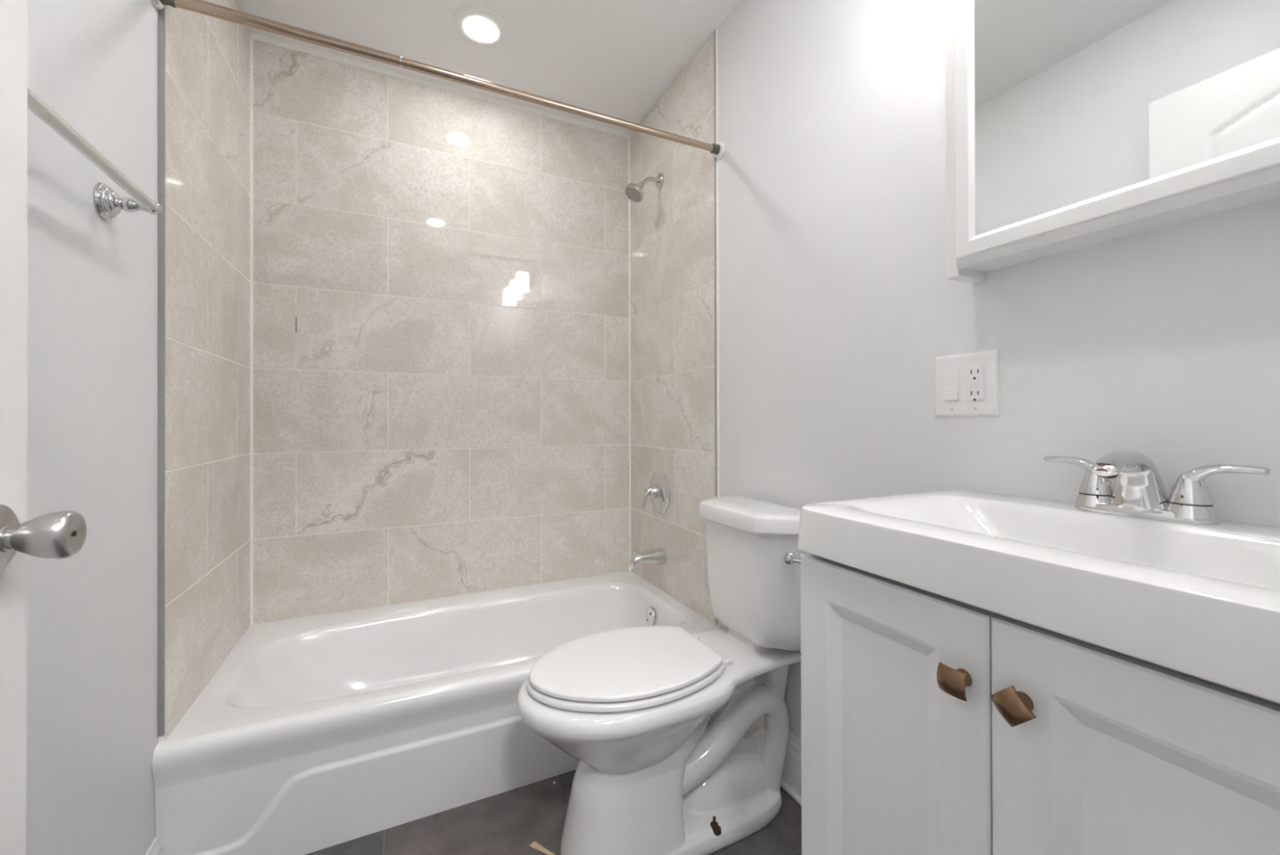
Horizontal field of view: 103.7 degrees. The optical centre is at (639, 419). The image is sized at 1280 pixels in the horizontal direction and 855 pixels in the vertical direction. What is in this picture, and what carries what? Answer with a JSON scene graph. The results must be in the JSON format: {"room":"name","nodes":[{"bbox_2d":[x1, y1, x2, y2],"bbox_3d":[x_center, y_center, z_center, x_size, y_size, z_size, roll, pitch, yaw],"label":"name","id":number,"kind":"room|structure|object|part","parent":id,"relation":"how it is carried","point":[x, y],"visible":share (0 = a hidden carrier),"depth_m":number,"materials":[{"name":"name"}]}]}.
{"room":"bathroom","nodes":[
{"label":"bathroom","id":0,"kind":"room"},
{"bbox_2d":[26,0,250,854],"bbox_3d":[-0.953,-0.159,0.750,0.112,2.460,2.475,0,0,-26],"label":"wall","id":1,"kind":"structure","parent":0,"point":[92,739],"depth_m":1.01,"materials":[{"name":"paint"}]},
{"bbox_2d":[0,0,86,854],"bbox_3d":[-0.473,0.021,0.209,0.098,2.071,0.714,0,0,-26],"label":"door","id":2,"kind":"structure","parent":1,"relation":"in","point":[60,534],"depth_m":0.50,"materials":[{"name":"paint"}]},
{"bbox_3d":[-0.580,0.112,0.487,0.052,0.046,0.046,0,0,-26],"label":"knob","id":3,"kind":"part","parent":2,"relation":"part of","materials":[{"name":"silver metal"}]},
{"bbox_2d":[27,87,161,220],"bbox_3d":[-0.822,-0.403,0.674,0.082,0.065,0.659,0,0,-26],"label":"towel bar","id":4,"kind":"object","parent":1,"relation":"attached to","point":[108,204],"visible":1,"depth_m":0.83,"materials":[{"name":"silver metal"}]},
{"bbox_3d":[-0.978,-0.402,0.929,0.022,0.065,0.065,0,0,-26],"label":"post","id":5,"kind":"part","parent":4,"relation":"part of","materials":[{"name":"silver metal"}]},
{"bbox_2d":[145,836,163,854],"bbox_3d":[-0.915,1.000,0.800,0.022,0.142,0.722,0,0,-26],"label":"baseboard","id":6,"kind":"structure","parent":1,"relation":"attached to","point":[155,848],"depth_m":1.11,"materials":[{"name":"white paint"}]},
{"bbox_2d":[157,5,165,737],"bbox_3d":[-1.084,-0.337,1.140,0.012,2.100,0.005,0,0,-26],"label":"trim","id":7,"kind":"structure","parent":1,"relation":"attached to","point":[161,14],"depth_m":1.14,"materials":[{"name":"metal"}]},
{"bbox_2d":[249,36,253,625],"bbox_3d":[-1.389,-0.315,1.800,0.008,2.112,0.008,0,0,-26],"label":"trim","id":8,"kind":"structure","parent":1,"relation":"attached to","point":[251,37],"depth_m":1.80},
{"bbox_2d":[151,0,725,159],"bbox_3d":[-0.398,-0.947,1.444,1.514,0.057,0.057,0,0,-26],"label":"shower rod","id":9,"kind":"object","parent":1,"relation":"attached to","point":[201,6],"visible":1,"depth_m":1.32,"materials":[{"name":"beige metal"}]},
{"bbox_2d":[253,39,629,624],"bbox_3d":[-0.724,-0.298,2.128,1.491,2.147,0.012,0,0,-26],"label":"wall","id":10,"kind":"structure","parent":0,"point":[441,380],"depth_m":2.05,"materials":[{"name":"tile"}]},
{"bbox_2d":[249,31,630,137],"bbox_3d":[-0.721,-1.378,2.120,1.491,0.014,0.014,0,0,-26],"label":"trim","id":11,"kind":"structure","parent":10,"relation":"attached to","point":[255,36],"depth_m":2.05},
{"bbox_2d":[236,0,741,135],"bbox_3d":[0.256,-1.436,-0.272,2.414,0.080,5.475,0,0,-26],"label":"ceiling","id":12,"kind":"structure","parent":0,"point":[615,58],"depth_m":1.83,"materials":[{"name":"paint"}]},
{"bbox_2d":[452,5,509,48],"bbox_3d":[-0.562,-1.383,1.780,0.192,0.006,0.192,0,0,-26],"label":"recessed light","id":13,"kind":"object","parent":12,"relation":"in","point":[481,27],"visible":1,"depth_m":1.77,"materials":[{"name":"white paint"}]},
{"bbox_2d":[305,768,801,854],"bbox_3d":[0.274,1.094,-0.304,2.414,0.060,5.425,0,0,-26],"label":"floor","id":14,"kind":"structure","parent":0,"point":[508,822],"depth_m":1.31,"materials":[{"name":"tile"}]},
{"bbox_2d":[151,570,720,854],"bbox_3d":[-0.556,0.901,1.780,1.513,0.345,0.772,0,0,-26],"label":"bathtub","id":15,"kind":"object","parent":14,"relation":"on","point":[313,733],"visible":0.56,"depth_m":1.39,"materials":[{"name":"ceramic"}]},
{"bbox_3d":[0.043,0.801,2.052,0.018,0.076,0.076,0,0,-26],"label":"overflow plate","id":16,"kind":"part","parent":15,"relation":"part of","materials":[{"name":"silver metal"}]},
{"bbox_2d":[529,840,555,854],"bbox_3d":[-0.237,1.070,1.250,0.085,0.001,0.017,0,0,31],"label":"scrap","id":17,"kind":"object","parent":14,"relation":"on","point":[535,845],"visible":1,"depth_m":1.26,"materials":[{"name":"beige wood"}]},
{"bbox_2d":[516,494,808,854],"bbox_3d":[0.071,0.656,1.310,0.764,0.828,0.460,0,0,-26],"label":"toilet","id":18,"kind":"object","parent":14,"relation":"on","point":[634,706],"visible":0.98,"depth_m":1.27,"materials":[{"name":"ceramic"}]},
{"bbox_3d":[-0.045,0.628,1.274,0.478,0.018,0.361,0,0,-26],"label":"seat","id":19,"kind":"part","parent":18,"relation":"part of","materials":[{"name":"plastic"}]},
{"bbox_3d":[-0.045,0.608,1.275,0.469,0.012,0.352,0,0,-26],"label":"lid","id":20,"kind":"part","parent":18,"relation":"part of","materials":[{"name":"plastic"}]},
{"bbox_3d":[0.062,0.839,1.320,0.757,0.463,0.373,0,0,-26],"label":"bowl","id":21,"kind":"part","parent":18,"relation":"part of","materials":[{"name":"ceramic"}]},
{"bbox_3d":[0.320,0.267,1.446,0.195,0.049,0.432,0,0,-26],"label":"tank lid","id":22,"kind":"part","parent":18,"relation":"part of","materials":[{"name":"ceramic"}]},
{"bbox_3d":[0.327,0.451,1.449,0.170,0.318,0.400,0,0,-26],"label":"tank","id":23,"kind":"part","parent":18,"relation":"part of","materials":[{"name":"ceramic"}]},
{"bbox_3d":[0.401,0.348,1.256,0.080,0.029,0.034,0,0,21],"label":"flush lever","id":24,"kind":"part","parent":18,"relation":"part of","materials":[{"name":"silver metal"}]},
{"bbox_2d":[800,553,1279,854],"bbox_3d":[0.564,0.639,0.644,0.440,0.856,0.590,0,0,-26],"label":"vanity cabinet","id":25,"kind":"object","parent":14,"relation":"on","point":[932,723],"visible":0.98,"depth_m":0.55,"materials":[{"name":"paint"}]},
{"bbox_3d":[0.336,0.594,0.700,0.019,0.746,0.294,0,0,-26],"label":"door","id":26,"kind":"part","parent":25,"relation":"part of","materials":[{"name":"paint"}]},
{"bbox_3d":[0.365,0.301,0.582,0.029,0.030,0.031,0,0,-26],"label":"knob","id":27,"kind":"part","parent":25,"relation":"part of","materials":[{"name":"brown metal"}]},
{"bbox_3d":[0.392,0.298,0.526,0.029,0.043,0.043,0,0,-26],"label":"knob","id":28,"kind":"part","parent":25,"relation":"part of","materials":[{"name":"brown metal"}]},
{"bbox_2d":[797,488,1279,703],"bbox_3d":[0.576,0.196,0.646,0.444,0.114,0.614,0,0,-26],"label":"sink","id":29,"kind":"object","parent":25,"relation":"in","point":[1202,602],"visible":0.98,"depth_m":0.57,"materials":[{"name":"ceramic"}]},
{"bbox_2d":[1043,449,1271,525],"bbox_3d":[0.725,0.090,0.729,0.180,0.097,0.174,0,0,20],"label":"faucet","id":30,"kind":"object","parent":29,"relation":"on","point":[1139,491],"visible":1,"depth_m":0.70,"materials":[{"name":"silver metal"}]},
{"bbox_3d":[0.692,0.085,0.796,0.042,0.055,0.090,0,0,-26],"label":"lever handle","id":31,"kind":"part","parent":30,"relation":"part of","materials":[{"name":"silver metal"}]},
{"bbox_3d":[0.703,0.122,0.774,0.052,0.017,0.052,0,0,-26],"label":"handle","id":32,"kind":"part","parent":30,"relation":"part of","materials":[{"name":"silver metal"}]},
{"bbox_3d":[0.686,0.090,0.710,0.139,0.096,0.074,0,0,-26],"label":"spout","id":33,"kind":"part","parent":30,"relation":"part of","materials":[{"name":"silver metal"}]},
{"bbox_3d":[0.747,0.122,0.682,0.052,0.017,0.052,0,0,-26],"label":"handle","id":34,"kind":"part","parent":30,"relation":"part of","materials":[{"name":"silver metal"}]},
{"bbox_3d":[0.757,0.085,0.661,0.042,0.055,0.090,0,0,-26],"label":"lever handle","id":35,"kind":"part","parent":30,"relation":"part of","materials":[{"name":"silver metal"}]},
{"bbox_3d":[0.464,0.593,0.432,0.019,0.746,0.293,0,0,-26],"label":"door","id":36,"kind":"part","parent":25,"relation":"part of","materials":[{"name":"paint"}]},
{"bbox_2d":[630,0,1279,741],"bbox_3d":[0.493,-0.160,1.442,0.111,2.460,2.475,0,0,-26],"label":"wall","id":37,"kind":"structure","parent":0,"point":[838,304],"depth_m":1.21,"materials":[{"name":"paint"}]},
{"bbox_2d":[628,136,631,570],"bbox_3d":[-0.050,-0.319,2.441,0.006,2.117,0.006,0,0,-26],"label":"trim","id":38,"kind":"structure","parent":37,"relation":"attached to","point":[629,377],"depth_m":2.44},
{"bbox_2d":[625,173,663,203],"bbox_3d":[0.017,-0.986,2.116,0.165,0.145,0.086,0,0,-26],"label":"shower","id":39,"kind":"object","parent":37,"relation":"attached to","point":[634,193],"visible":1,"depth_m":2.10,"materials":[{"name":"silver metal"}]},
{"bbox_3d":[0.043,-1.010,2.138,0.101,0.054,0.020,0,0,-29],"label":"shower arm","id":40,"kind":"part","parent":39,"relation":"part of","materials":[{"name":"silver metal"}]},
{"bbox_2d":[630,547,666,568],"bbox_3d":[0.032,0.578,2.105,0.149,0.070,0.066,0,0,-26],"label":"tub spout","id":41,"kind":"object","parent":37,"relation":"attached to","point":[656,556],"visible":1,"depth_m":2.09,"materials":[{"name":"silver metal"}]},
{"bbox_2d":[640,470,671,513],"bbox_3d":[0.046,0.307,2.143,0.090,0.184,0.184,0,0,-26],"label":"shower valve","id":42,"kind":"object","parent":37,"relation":"attached to","point":[659,489],"visible":1,"depth_m":2.12,"materials":[{"name":"silver metal"}]},
{"bbox_3d":[0.033,0.331,2.137,0.060,0.094,0.032,0,0,-26],"label":"lever handle","id":43,"kind":"part","parent":42,"relation":"part of","materials":[{"name":"silver metal"}]},
{"bbox_2d":[713,29,719,625],"bbox_3d":[0.272,-0.339,1.788,0.011,2.100,0.005,0,0,-26],"label":"trim","id":44,"kind":"structure","parent":37,"relation":"attached to","point":[714,30],"depth_m":1.79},
{"bbox_2d":[717,688,801,805],"bbox_3d":[0.457,0.988,1.390,0.022,0.163,0.842,0,0,-26],"label":"baseboard","id":45,"kind":"structure","parent":37,"relation":"attached to","point":[791,780],"depth_m":1.44,"materials":[{"name":"white paint"}]},
{"bbox_2d":[934,349,999,416],"bbox_3d":[0.647,-0.070,1.004,0.011,0.125,0.126,0,0,-26],"label":"switch plate","id":46,"kind":"object","parent":37,"relation":"attached to","point":[966,384],"visible":1,"depth_m":0.99,"materials":[{"name":"plastic"}]},
{"bbox_3d":[0.636,-0.071,1.026,0.002,0.067,0.034,0,0,-26],"label":"switch frame","id":47,"kind":"part","parent":46,"relation":"part of","materials":[{"name":"plastic"}]},
{"bbox_2d":[965,365,984,400],"bbox_3d":[0.655,-0.071,0.984,0.005,0.067,0.033,0,0,-26],"label":"outlet","id":48,"kind":"object","parent":46,"relation":"attached to","point":[975,375],"depth_m":0.98,"materials":[{"name":"plastic"}]},
{"bbox_2d":[944,0,1279,283],"bbox_3d":[0.721,-0.594,0.724,0.118,0.648,0.546,0,0,-26],"label":"medicine cabinet","id":49,"kind":"object","parent":37,"relation":"attached to","point":[1070,125],"visible":1,"depth_m":0.73,"materials":[{"name":"wood"}]}
]}

